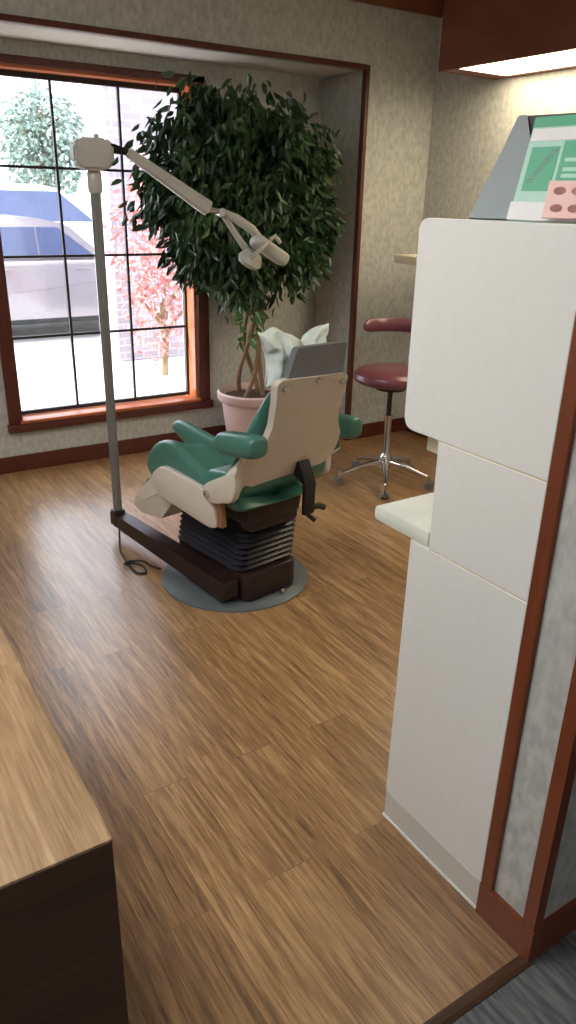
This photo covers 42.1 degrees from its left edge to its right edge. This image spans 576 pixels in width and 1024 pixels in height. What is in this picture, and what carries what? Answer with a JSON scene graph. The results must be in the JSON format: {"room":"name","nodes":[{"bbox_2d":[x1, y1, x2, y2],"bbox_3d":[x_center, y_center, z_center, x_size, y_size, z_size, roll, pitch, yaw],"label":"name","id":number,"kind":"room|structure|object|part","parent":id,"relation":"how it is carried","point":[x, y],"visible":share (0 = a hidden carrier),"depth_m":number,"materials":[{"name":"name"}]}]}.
{"room":"dental clinic","nodes":[
{"label":"dental clinic","id":0,"kind":"room"},
{"bbox_2d":[0,24,354,77],"bbox_3d":[-1.301,-2.527,3.877,3.885,0.100,0.370,-13,27,-30],"label":"ceiling","id":1,"kind":"structure","parent":0,"point":[6,31],"depth_m":4.24,"materials":[{"name":"paint"}]},
{"bbox_2d":[0,0,439,423],"bbox_3d":[-1.897,-1.429,3.874,6.700,2.980,0.470,-13,27,-30],"label":"wall","id":2,"kind":"structure","parent":0,"point":[400,47],"depth_m":4.87,"materials":[{"name":"paint"}]},
{"bbox_2d":[0,38,322,457],"bbox_3d":[-1.483,-1.681,4.500,4.125,2.980,0.220,-13,27,-30],"label":"wall","id":3,"kind":"structure","parent":2,"relation":"in","point":[297,319],"depth_m":4.98,"materials":[{"name":"paper"}]},
{"bbox_2d":[0,53,213,433],"bbox_3d":[-1.160,-1.605,4.684,1.423,2.068,0.195,-13,27,-30],"label":"window","id":4,"kind":"structure","parent":3,"relation":"attached to","point":[20,420],"depth_m":4.68,"materials":[{"name":"red wood"}]},
{"bbox_3d":[-1.191,-0.706,5.057,1.250,0.020,0.190,-13,27,-30],"label":"sill","id":5,"kind":"part","parent":4,"relation":"part of","materials":[{"name":"brown wood"}]},
{"bbox_2d":[0,425,225,474],"bbox_3d":[-1.450,-0.371,4.941,3.885,0.105,0.016,-13,27,-30],"label":"baseboard","id":6,"kind":"structure","parent":3,"relation":"attached to","point":[12,464],"depth_m":4.98,"materials":[{"name":"red wood"}]},
{"bbox_2d":[0,13,366,70],"bbox_3d":[-1.156,-2.395,3.677,3.878,0.030,0.044,-13,27,-30],"label":"trim","id":7,"kind":"structure","parent":2,"relation":"attached to","point":[7,18],"depth_m":3.98,"materials":[{"name":"red wood"}]},
{"bbox_2d":[345,65,370,414],"bbox_3d":[0.465,-1.710,5.106,0.030,2.324,0.044,-13,27,-30],"label":"trim","id":8,"kind":"structure","parent":2,"relation":"attached to","point":[366,73],"depth_m":5.02,"materials":[{"name":"red wood"}]},
{"bbox_2d":[341,417,405,440],"bbox_3d":[0.553,-0.713,5.874,0.589,0.105,0.469,-13,27,-30],"label":"baseboard","id":9,"kind":"structure","parent":2,"relation":"attached to","point":[398,424],"depth_m":5.70,"materials":[{"name":"red wood"}]},
{"bbox_2d":[349,0,443,17],"bbox_3d":[-1.713,-2.627,3.115,6.458,0.174,0.094,-13,27,-30],"label":"trim","id":10,"kind":"structure","parent":2,"relation":"attached to","point":[434,8],"depth_m":4.66,"materials":[{"name":"brown wood"}]},
{"bbox_2d":[0,430,517,1023],"bbox_3d":[-1.006,0.494,3.114,6.460,0.060,4.137,-13,27,-30],"label":"floor","id":11,"kind":"structure","parent":0,"point":[234,765],"depth_m":2.42,"materials":[{"name":"wood"}]},
{"bbox_2d":[0,627,128,1023],"bbox_3d":[-1.137,0.769,1.401,1.305,0.750,1.168,-13,27,-30],"label":"cabinet","id":12,"kind":"object","parent":11,"relation":"on","point":[61,957],"visible":1,"depth_m":1.17,"materials":[{"name":"laminate"}]},
{"bbox_3d":[-0.829,0.965,0.959,1.303,0.744,0.020,-13,27,-30],"label":"panel","id":13,"kind":"part","parent":12,"relation":"part of","materials":[{"name":"laminate"}]},
{"bbox_2d":[118,529,160,574],"bbox_3d":[-0.789,0.195,3.687,0.131,0.062,0.433,-16,28,-35],"label":"power cord","id":14,"kind":"object","parent":11,"relation":"on","point":[126,562],"visible":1,"depth_m":3.61,"materials":[{"name":"black rubber"}]},
{"bbox_2d":[111,71,345,431],"bbox_3d":[-0.296,-1.411,4.653,1.483,2.298,0.952,-13,27,-30],"label":"potted ficus","id":15,"kind":"object","parent":11,"relation":"on","point":[264,169],"visible":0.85,"depth_m":4.32,"materials":[{"name":"plant"}]},
{"bbox_2d":[217,382,270,431],"bbox_3d":[-0.248,-0.644,5.244,0.490,0.430,0.490,-13,27,-30],"label":"pot","id":16,"kind":"object","parent":15,"relation":"attached to","point":[240,405],"depth_m":5.07,"materials":[{"name":"pink ceramic"}]},
{"bbox_2d":[134,341,362,612],"bbox_3d":[-0.205,-0.257,3.382,0.827,1.154,1.082,-18,29,-38],"label":"dental chair","id":17,"kind":"object","parent":11,"relation":"on","point":[237,494],"visible":1,"depth_m":3.16,"materials":[{"name":"beige plastic"}]},
{"bbox_2d":[70,134,289,601],"bbox_3d":[-0.286,-0.693,3.415,0.989,1.850,1.035,-13,27,-30],"label":"light","id":18,"kind":"object","parent":17,"relation":"attached to","point":[93,155],"visible":1,"depth_m":3.45,"materials":[{"name":"grey metal"}]},
{"bbox_2d":[111,508,124,526],"bbox_3d":[-0.882,0.025,3.889,0.060,0.088,0.060,-13,27,-30],"label":"socket","id":19,"kind":"object","parent":18,"relation":"attached to","point":[115,512],"depth_m":3.85,"materials":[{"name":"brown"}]},
{"bbox_3d":[-0.534,-1.494,3.396,0.389,0.268,0.048,-8,25,-21],"label":"arm","id":20,"kind":"part","parent":18,"relation":"part of","materials":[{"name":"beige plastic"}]},
{"bbox_3d":[-0.575,0.185,3.574,0.084,0.095,1.004,-18,29,-38],"label":"floor arm","id":21,"kind":"part","parent":18,"relation":"part of","materials":[{"name":"brown metal"}]},
{"bbox_3d":[-0.242,-1.329,3.603,0.156,0.187,0.040,-7,24,-19],"label":"arm","id":22,"kind":"part","parent":18,"relation":"part of","materials":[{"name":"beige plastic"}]},
{"bbox_3d":[-0.218,-1.369,3.594,0.235,0.166,0.044,-8,24,-21],"label":"arm","id":23,"kind":"part","parent":18,"relation":"part of","materials":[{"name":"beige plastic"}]},
{"bbox_3d":[-0.130,-1.238,3.544,0.043,0.077,0.116,19,29,37],"label":"handle","id":24,"kind":"part","parent":18,"relation":"part of","materials":[{"name":"beige plastic"}]},
{"bbox_3d":[-0.062,-1.331,3.651,0.072,0.048,0.020,-13,27,-30],"label":"handle","id":25,"kind":"part","parent":18,"relation":"part of","materials":[{"name":"beige plastic"}]},
{"bbox_2d":[147,440,301,511],"bbox_3d":[-0.279,-0.198,3.313,0.383,0.235,0.745,-18,29,-38],"label":"seat cushion","id":26,"kind":"object","parent":17,"relation":"on","point":[275,486],"depth_m":3.15,"materials":[{"name":"teal leather"}]},
{"bbox_3d":[-0.250,0.294,3.540,0.690,0.014,0.690,-18,29,-38],"label":"plate","id":27,"kind":"part","parent":17,"relation":"part of","materials":[{"name":"grey metal"}]},
{"bbox_3d":[-0.180,-0.253,2.815,0.101,0.121,0.245,-18,29,-38],"label":"armrest","id":28,"kind":"part","parent":17,"relation":"part of","materials":[{"name":"green leather"}]},
{"bbox_2d":[231,391,270,467],"bbox_3d":[-0.021,-0.318,3.013,0.433,0.480,0.264,-18,29,-38],"label":"cushion","id":29,"kind":"object","parent":17,"relation":"on","point":[260,424],"depth_m":2.87,"materials":[{"name":"teal leather"}]},
{"bbox_2d":[257,323,328,387],"bbox_3d":[0.027,-0.612,2.891,0.398,0.225,0.146,-18,29,-38],"label":"headrest pillow","id":30,"kind":"object","parent":17,"relation":"on","point":[277,345],"visible":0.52,"depth_m":2.80,"materials":[{"name":"white fabric"}]},
{"bbox_3d":[0.110,-0.007,3.157,0.063,0.046,0.170,9,24,17],"label":"recline lever","id":31,"kind":"part","parent":17,"relation":"part of","materials":[{"name":"black plastic"}]},
{"bbox_3d":[0.230,-0.393,3.388,0.105,0.119,0.230,-18,29,-38],"label":"armrest","id":32,"kind":"part","parent":17,"relation":"part of","materials":[{"name":"green leather"}]},
{"bbox_2d":[334,318,433,498],"bbox_3d":[0.610,-0.659,4.595,0.625,0.993,0.601,-13,27,-30],"label":"stool","id":33,"kind":"object","parent":11,"relation":"on","point":[391,378],"visible":0.69,"depth_m":4.56,"materials":[{"name":"red leather"}]},
{"bbox_3d":[0.452,-0.280,4.697,0.269,0.108,0.040,-3,23,-11],"label":"leg","id":34,"kind":"part","parent":33,"relation":"part of","materials":[{"name":"silver metal"}]},
{"bbox_3d":[0.525,-0.344,4.854,0.042,0.108,0.269,-13,27,-30],"label":"leg","id":35,"kind":"part","parent":33,"relation":"part of","materials":[{"name":"silver metal"}]},
{"bbox_3d":[0.623,-0.824,4.505,0.470,0.100,0.470,-13,27,-30],"label":"seat","id":36,"kind":"part","parent":33,"relation":"part of","materials":[{"name":"red leather"}]},
{"bbox_3d":[0.592,-0.228,4.580,0.040,0.108,0.269,4,23,6],"label":"leg","id":37,"kind":"part","parent":33,"relation":"part of","materials":[{"name":"silver metal"}]},
{"bbox_3d":[0.675,-1.123,4.528,0.415,0.082,0.176,8,23,15],"label":"backrest","id":38,"kind":"part","parent":33,"relation":"part of","materials":[{"name":"red leather"}]},
{"bbox_3d":[0.620,-0.662,4.572,0.032,0.180,0.032,-13,27,-30],"label":"lift rod","id":39,"kind":"part","parent":33,"relation":"part of","materials":[{"name":"black metal"}]},
{"bbox_3d":[0.622,-0.761,4.531,0.240,0.034,0.240,-13,27,-30],"label":"seat plate","id":40,"kind":"part","parent":33,"relation":"part of","materials":[{"name":"black metal"}]},
{"bbox_3d":[0.719,-0.333,4.839,0.040,0.108,0.269,21,29,38],"label":"leg","id":41,"kind":"part","parent":33,"relation":"part of","materials":[{"name":"silver metal"}]},
{"bbox_3d":[0.757,-0.261,4.668,0.269,0.108,0.040,11,25,22],"label":"leg","id":42,"kind":"part","parent":33,"relation":"part of","materials":[{"name":"silver metal"}]},
{"bbox_2d":[375,218,575,908],"bbox_3d":[0.856,0.062,2.078,1.189,1.620,0.508,-13,27,-30],"label":"tall cabinet","id":43,"kind":"object","parent":11,"relation":"on","point":[493,317],"visible":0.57,"depth_m":1.64,"materials":[{"name":"white laminate"}]},
{"bbox_2d":[375,492,433,546],"bbox_3d":[0.777,-0.080,2.158,1.186,0.039,0.202,-13,27,-30],"label":"countertop","id":44,"kind":"structure","parent":43,"relation":"on","point":[412,517],"depth_m":1.88,"materials":[{"name":"white laminate"}]},
{"bbox_3d":[0.387,0.897,2.023,0.019,0.086,0.368,-13,27,-30],"label":"kick panel","id":45,"kind":"part","parent":43,"relation":"part of","materials":[{"name":"grey"}]},
{"bbox_3d":[0.396,0.491,1.853,0.020,0.790,0.369,-13,27,-30],"label":"panel","id":46,"kind":"part","parent":43,"relation":"part of","materials":[{"name":"white laminate"}]},
{"bbox_3d":[0.426,0.013,1.623,0.020,0.264,0.304,-13,27,-30],"label":"panel","id":47,"kind":"part","parent":43,"relation":"part of","materials":[{"name":"white laminate"}]},
{"bbox_3d":[0.400,-0.346,1.530,0.020,0.464,0.428,-13,27,-30],"label":"panel","id":48,"kind":"part","parent":43,"relation":"part of","materials":[{"name":"white laminate"}]},
{"bbox_2d":[469,113,575,220],"bbox_3d":[0.503,-0.721,1.565,0.141,0.209,0.182,-19,30,-40],"label":"display board","id":49,"kind":"object","parent":43,"relation":"on","point":[496,196],"visible":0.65,"depth_m":1.59,"materials":[{"name":"grey plastic"}]},
{"bbox_2d":[506,114,575,223],"bbox_3d":[0.525,-0.677,1.471,0.135,0.198,0.218,-15,28,-34],"label":"poster","id":50,"kind":"object","parent":49,"relation":"on","point":[551,151],"visible":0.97,"depth_m":1.49,"materials":[{"name":"green paper"}]},
{"bbox_3d":[0.504,-0.685,1.494,0.056,0.083,0.091,-15,28,-34],"label":"picture panel","id":51,"kind":"part","parent":50,"relation":"part of","materials":[{"name":"green paper"}]},
{"bbox_2d":[542,181,575,218],"bbox_3d":[0.520,-0.583,1.395,0.032,0.066,0.105,-16,28,-35],"label":"photo card","id":52,"kind":"object","parent":50,"relation":"attached to","point":[560,201],"visible":1,"depth_m":1.40,"materials":[{"name":"pink paper"}]},
{"bbox_2d":[550,204,561,211],"bbox_3d":[0.504,-0.571,1.407,0.007,0.014,0.027,-13,27,-30],"label":"picture","id":53,"kind":"object","parent":52,"relation":"attached to","point":[553,207],"depth_m":1.41},
{"bbox_2d":[554,187,565,194],"bbox_3d":[0.511,-0.604,1.408,0.007,0.014,0.027,-13,27,-30],"label":"picture","id":54,"kind":"object","parent":52,"relation":"on","point":[557,190],"depth_m":1.41},
{"bbox_2d":[567,204,575,212],"bbox_3d":[0.527,-0.559,1.379,0.007,0.014,0.027,-13,27,-30],"label":"picture","id":55,"kind":"object","parent":52,"relation":"attached to","point":[571,208],"depth_m":1.38},
{"bbox_3d":[0.554,-0.674,1.441,0.054,0.081,0.095,-15,28,-34],"label":"panel","id":56,"kind":"part","parent":50,"relation":"part of","materials":[{"name":"green paper"}]},
{"bbox_2d":[423,955,532,1023],"bbox_3d":[-1.020,1.418,0.824,3.773,0.006,0.032,-13,27,-30],"label":"trim","id":57,"kind":"structure","parent":11,"relation":"on","point":[477,994],"depth_m":1.69,"materials":[{"name":"laminate"}]},
{"bbox_2d":[423,16,575,219],"bbox_3d":[2.795,-0.858,2.781,0.120,2.980,6.660,-13,27,-30],"label":"wall","id":58,"kind":"structure","parent":0,"point":[473,119],"depth_m":4.78,"materials":[{"name":"paint"}]},
{"bbox_2d":[394,254,416,264],"bbox_3d":[1.071,-1.496,4.771,0.529,0.245,0.620,-13,27,-30],"label":"wall shelf","id":59,"kind":"object","parent":58,"relation":"attached to","point":[411,259],"visible":0.09,"depth_m":4.76,"materials":[{"name":"beige wood"}]},
{"bbox_2d":[405,424,427,438],"bbox_3d":[1.832,-0.120,4.532,0.016,0.105,3.380,-13,27,-30],"label":"baseboard","id":60,"kind":"structure","parent":58,"relation":"attached to","point":[406,426],"depth_m":5.77,"materials":[{"name":"red wood"}]},
{"bbox_2d":[451,929,575,1023],"bbox_3d":[0.948,1.714,0.315,6.460,0.058,3.113,-13,27,-30],"label":"floor","id":61,"kind":"structure","parent":0,"point":[544,992],"depth_m":1.69,"materials":[{"name":"grey carpet"}]},
{"bbox_2d":[494,431,575,918],"bbox_3d":[1.690,-0.570,1.952,2.686,2.920,0.150,-13,27,-30],"label":"wall partition","id":62,"kind":"structure","parent":0,"point":[556,648],"depth_m":1.61,"materials":[{"name":"paper"}]},
{"bbox_2d":[475,882,575,962],"bbox_3d":[1.656,0.734,2.488,2.699,0.100,0.167,-13,27,-30],"label":"baseboard","id":63,"kind":"structure","parent":62,"relation":"attached to","point":[491,907],"depth_m":1.79,"materials":[{"name":"brown wood"}]},
{"bbox_2d":[481,315,575,890],"bbox_3d":[0.525,-0.379,1.301,0.015,2.819,0.035,-13,27,-30],"label":"trim","id":64,"kind":"structure","parent":62,"relation":"attached to","point":[566,425],"depth_m":1.53,"materials":[{"name":"brown wood"}]},
{"bbox_2d":[522,657,575,932],"bbox_3d":[0.602,-0.337,1.204,0.031,2.819,0.033,-13,27,-30],"label":"trim","id":65,"kind":"structure","parent":62,"relation":"attached to","point":[564,768],"depth_m":1.61,"materials":[{"name":"brown wood"}]},
{"label":"outside","id":66,"kind":"structure","parent":0,"visible":0},
{"bbox_2d":[12,320,184,409],"bbox_3d":[-13.334,-10.289,28.271,70.000,0.100,55.040,-13,27,-30],"label":"ground","id":67,"kind":"structure","parent":66,"point":[44,366],"depth_m":7.67,"materials":[{"name":"white snow"}]},
{"bbox_2d":[0,78,85,196],"bbox_3d":[-5.570,-7.777,17.329,2.284,4.066,2.445,-13,27,-30],"label":"tree","id":68,"kind":"object","parent":67,"relation":"on","point":[28,133],"visible":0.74,"depth_m":16.64,"materials":[{"name":"green plant"}]},
{"bbox_2d":[0,183,93,246],"bbox_3d":[-5.358,-4.554,12.568,4.692,1.800,1.891,-13,27,-30],"label":"car","id":69,"kind":"object","parent":67,"relation":"on","point":[25,200],"visible":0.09,"depth_m":12.24,"materials":[{"name":"white paint"}]},
{"bbox_2d":[0,214,98,325],"bbox_3d":[-3.640,-2.973,9.406,4.692,1.400,1.791,-13,27,-30],"label":"car","id":70,"kind":"object","parent":67,"relation":"on","point":[36,287],"visible":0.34,"depth_m":8.91,"materials":[{"name":"silver metal"}]},
{"bbox_3d":[-3.192,-2.256,8.904,2.030,0.055,0.028,-13,27,-30],"label":"rocker trim","id":71,"kind":"part","parent":70,"relation":"part of","materials":[{"name":"rubber"}]},
{"bbox_3d":[-2.486,-2.962,9.073,0.180,0.029,0.022,-13,27,-30],"label":"door handle","id":72,"kind":"part","parent":70,"relation":"part of","materials":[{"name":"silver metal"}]},
{"bbox_2d":[82,84,183,360],"bbox_3d":[-1.484,-3.569,7.886,1.180,3.770,0.680,-13,27,-30],"label":"building","id":73,"kind":"structure","parent":67,"relation":"on","point":[99,102],"depth_m":7.59,"materials":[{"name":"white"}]},
{"bbox_2d":[103,153,183,374],"bbox_3d":[-1.229,-2.363,7.161,1.002,2.123,0.952,4,23,5],"label":"blossom tree","id":74,"kind":"object","parent":67,"relation":"on","point":[161,318],"visible":0.52,"depth_m":7.17,"materials":[{"name":"red plant"}]},
{"bbox_3d":[-0.095,-1.746,0.747,6.700,0.100,7.470,-13,27,-30],"label":"ceiling","id":75,"kind":"structure","parent":0,"visible":0},
{"bbox_2d":[438,0,575,79],"bbox_3d":[1.838,-2.366,3.217,0.474,0.574,2.851,-13,27,-30],"label":"soffit","id":76,"kind":"structure","parent":75,"relation":"attached to","point":[474,32],"depth_m":3.92,"materials":[{"name":"brown wood"}]},
{"bbox_2d":[462,49,575,75],"bbox_3d":[1.844,-2.133,3.265,0.396,0.094,2.690,-13,27,-30],"label":"soffit light","id":77,"kind":"object","parent":76,"relation":"attached to","point":[564,58],"visible":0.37,"depth_m":4.05,"materials":[{"name":"white glowing translucent plastic light diffuser"}]}
]}

